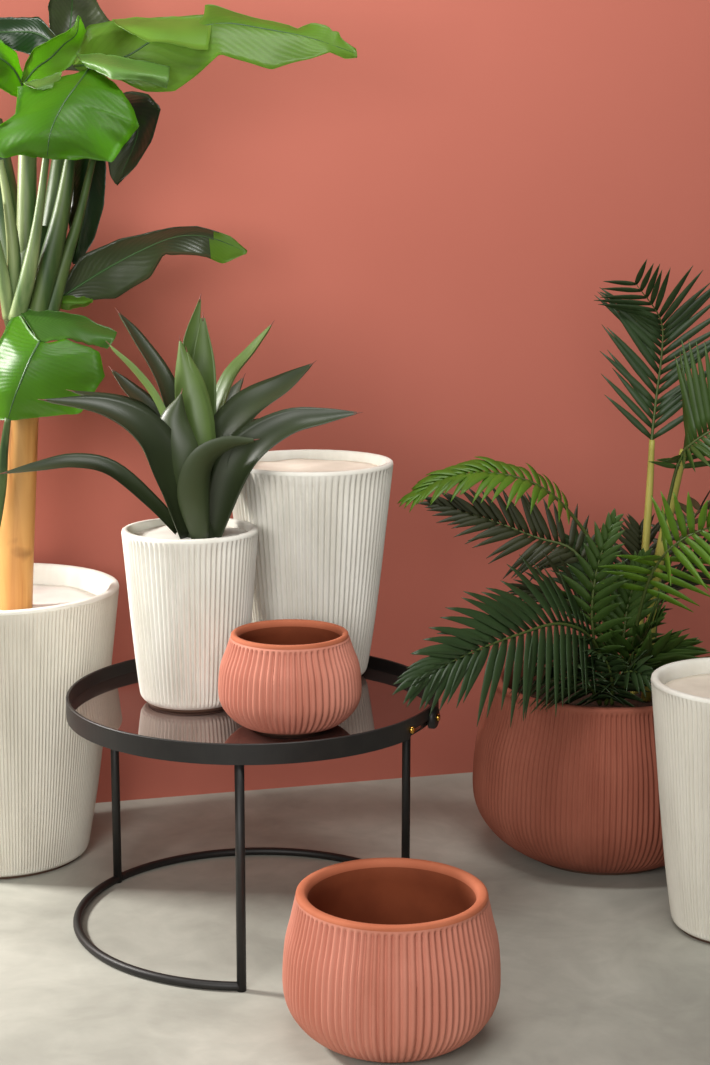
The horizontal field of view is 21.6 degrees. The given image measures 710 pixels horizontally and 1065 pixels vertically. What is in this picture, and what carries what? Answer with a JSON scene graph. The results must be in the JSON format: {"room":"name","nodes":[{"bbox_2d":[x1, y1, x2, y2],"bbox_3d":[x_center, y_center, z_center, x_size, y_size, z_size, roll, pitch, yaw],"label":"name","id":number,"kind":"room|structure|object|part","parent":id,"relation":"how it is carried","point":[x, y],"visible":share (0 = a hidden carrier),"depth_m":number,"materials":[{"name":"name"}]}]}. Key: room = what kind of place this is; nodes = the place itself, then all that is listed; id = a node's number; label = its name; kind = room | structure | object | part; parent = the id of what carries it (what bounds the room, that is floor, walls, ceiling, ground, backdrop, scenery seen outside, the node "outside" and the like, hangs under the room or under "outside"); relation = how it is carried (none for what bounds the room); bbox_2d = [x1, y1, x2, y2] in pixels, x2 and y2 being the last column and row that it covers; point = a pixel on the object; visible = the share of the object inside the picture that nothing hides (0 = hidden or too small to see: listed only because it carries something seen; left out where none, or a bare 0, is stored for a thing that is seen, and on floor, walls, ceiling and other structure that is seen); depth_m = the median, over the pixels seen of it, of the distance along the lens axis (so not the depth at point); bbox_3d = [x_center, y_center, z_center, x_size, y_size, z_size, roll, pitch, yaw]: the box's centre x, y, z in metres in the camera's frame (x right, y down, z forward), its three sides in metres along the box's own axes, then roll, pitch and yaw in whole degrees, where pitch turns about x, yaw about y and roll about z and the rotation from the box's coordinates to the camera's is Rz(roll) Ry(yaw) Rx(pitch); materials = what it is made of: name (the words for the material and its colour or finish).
{"room":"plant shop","nodes":[
{"label":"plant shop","id":0,"kind":"room"},
{"bbox_2d":[0,0,709,802],"bbox_3d":[0.865,-0.935,4.429,5.350,3.000,0.120,-3,11,-15],"label":"wall","id":1,"kind":"structure","parent":0,"point":[435,217],"depth_m":4.24,"materials":[{"name":"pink paint"}]},
{"bbox_2d":[0,772,709,1064],"bbox_3d":[-0.001,0.997,2.469,8.000,0.100,7.500,0,10,0],"label":"floor","id":2,"kind":"structure","parent":0,"point":[596,969],"depth_m":3.47,"materials":[{"name":"concrete"}]},
{"bbox_2d":[0,563,118,878],"bbox_3d":[-0.741,0.393,3.891,0.504,0.575,0.504,0,10,0],"label":"ribbed planter","id":3,"kind":"object","parent":2,"relation":"on","point":[49,773],"visible":0.88,"depth_m":3.73,"materials":[{"name":"white ceramic"}]},
{"bbox_2d":[0,0,356,610],"bbox_3d":[-0.373,-0.449,3.692,0.746,1.315,0.380,-1,10,-5],"label":"banana plant","id":4,"kind":"object","parent":3,"relation":"on","point":[81,121],"visible":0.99,"depth_m":3.60,"materials":[{"name":"green plant"}]},
{"bbox_2d":[66,656,439,991],"bbox_3d":[-0.192,0.520,3.550,0.700,0.451,0.700,0,10,0],"label":"tray table","id":5,"kind":"object","parent":2,"relation":"on","point":[106,707],"visible":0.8,"depth_m":3.37,"materials":[{"name":"black metal"}]},
{"bbox_3d":[-0.481,0.503,3.730,0.017,0.417,0.017,0,10,0],"label":"leg","id":6,"kind":"part","parent":5,"relation":"part of","materials":[{"name":"black metal"}]},
{"bbox_2d":[121,518,257,712],"bbox_3d":[-0.308,0.155,3.501,0.255,0.333,0.255,0,10,0],"label":"ribbed planter","id":7,"kind":"object","parent":5,"relation":"on","point":[187,597],"visible":0.77,"depth_m":3.41,"materials":[{"name":"white ceramic"}]},
{"bbox_2d":[0,295,362,538],"bbox_3d":[-0.336,-0.209,3.463,0.653,0.466,0.303,-2,11,-12],"label":"agave plant","id":8,"kind":"object","parent":7,"relation":"on","point":[201,444],"visible":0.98,"depth_m":3.42,"materials":[{"name":"green plant"}]},
{"bbox_3d":[-0.292,-0.018,3.478,0.089,0.086,0.089,0,10,0],"label":"stem","id":9,"kind":"part","parent":8,"relation":"part of","materials":[{"name":"green plant"}]},
{"bbox_3d":[-0.198,0.597,3.218,0.017,0.417,0.017,0,10,0],"label":"leg","id":10,"kind":"part","parent":5,"relation":"part of","materials":[{"name":"black metal"}]},
{"bbox_3d":[-0.192,0.326,3.514,0.687,0.006,0.687,0,10,0],"label":"glass","id":11,"kind":"part","parent":5,"relation":"part of","materials":[{"name":"black glass"}]},
{"bbox_2d":[218,619,361,735],"bbox_3d":[-0.117,0.264,3.352,0.259,0.173,0.259,6,12,29],"label":"bowl planter","id":12,"kind":"object","parent":5,"relation":"on","point":[280,677],"visible":1,"depth_m":3.26,"materials":[{"name":"ceramic"}]},
{"bbox_2d":[232,449,392,674],"bbox_3d":[-0.088,0.072,3.681,0.326,0.433,0.326,-8,13,-39],"label":"ribbed planter","id":13,"kind":"object","parent":5,"relation":"on","point":[319,515],"visible":0.62,"depth_m":3.55,"materials":[{"name":"white ceramic"}]},
{"bbox_3d":[0.102,0.505,3.720,0.017,0.417,0.017,0,10,0],"label":"leg","id":14,"kind":"part","parent":5,"relation":"part of","materials":[{"name":"black metal"}]},
{"bbox_2d":[282,858,500,1062],"bbox_3d":[0.060,0.710,3.065,0.360,0.251,0.360,-5,11,-25],"label":"bowl planter","id":15,"kind":"object","parent":2,"relation":"on","point":[386,960],"visible":1,"depth_m":2.94,"materials":[{"name":"ceramic"}]},
{"bbox_2d":[473,655,664,874],"bbox_3d":[0.521,0.491,3.927,0.544,0.373,0.544,7,13,35],"label":"bowl planter","id":16,"kind":"object","parent":2,"relation":"on","point":[575,789],"visible":0.51,"depth_m":3.70,"materials":[{"name":"ceramic"}]},
{"bbox_2d":[392,259,709,726],"bbox_3d":[0.464,-0.068,3.705,1.077,0.934,0.618,-4,11,-20],"label":"palm plant","id":17,"kind":"object","parent":16,"relation":"in","point":[636,586],"visible":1,"depth_m":3.71,"materials":[{"name":"green plant"}]},
{"bbox_2d":[651,657,709,943],"bbox_3d":[0.724,0.512,3.502,0.344,0.485,0.344,10,14,44],"label":"ribbed planter","id":18,"kind":"object","parent":2,"relation":"on","point":[680,689],"visible":1,"depth_m":3.43,"materials":[{"name":"white ceramic"}]}
]}

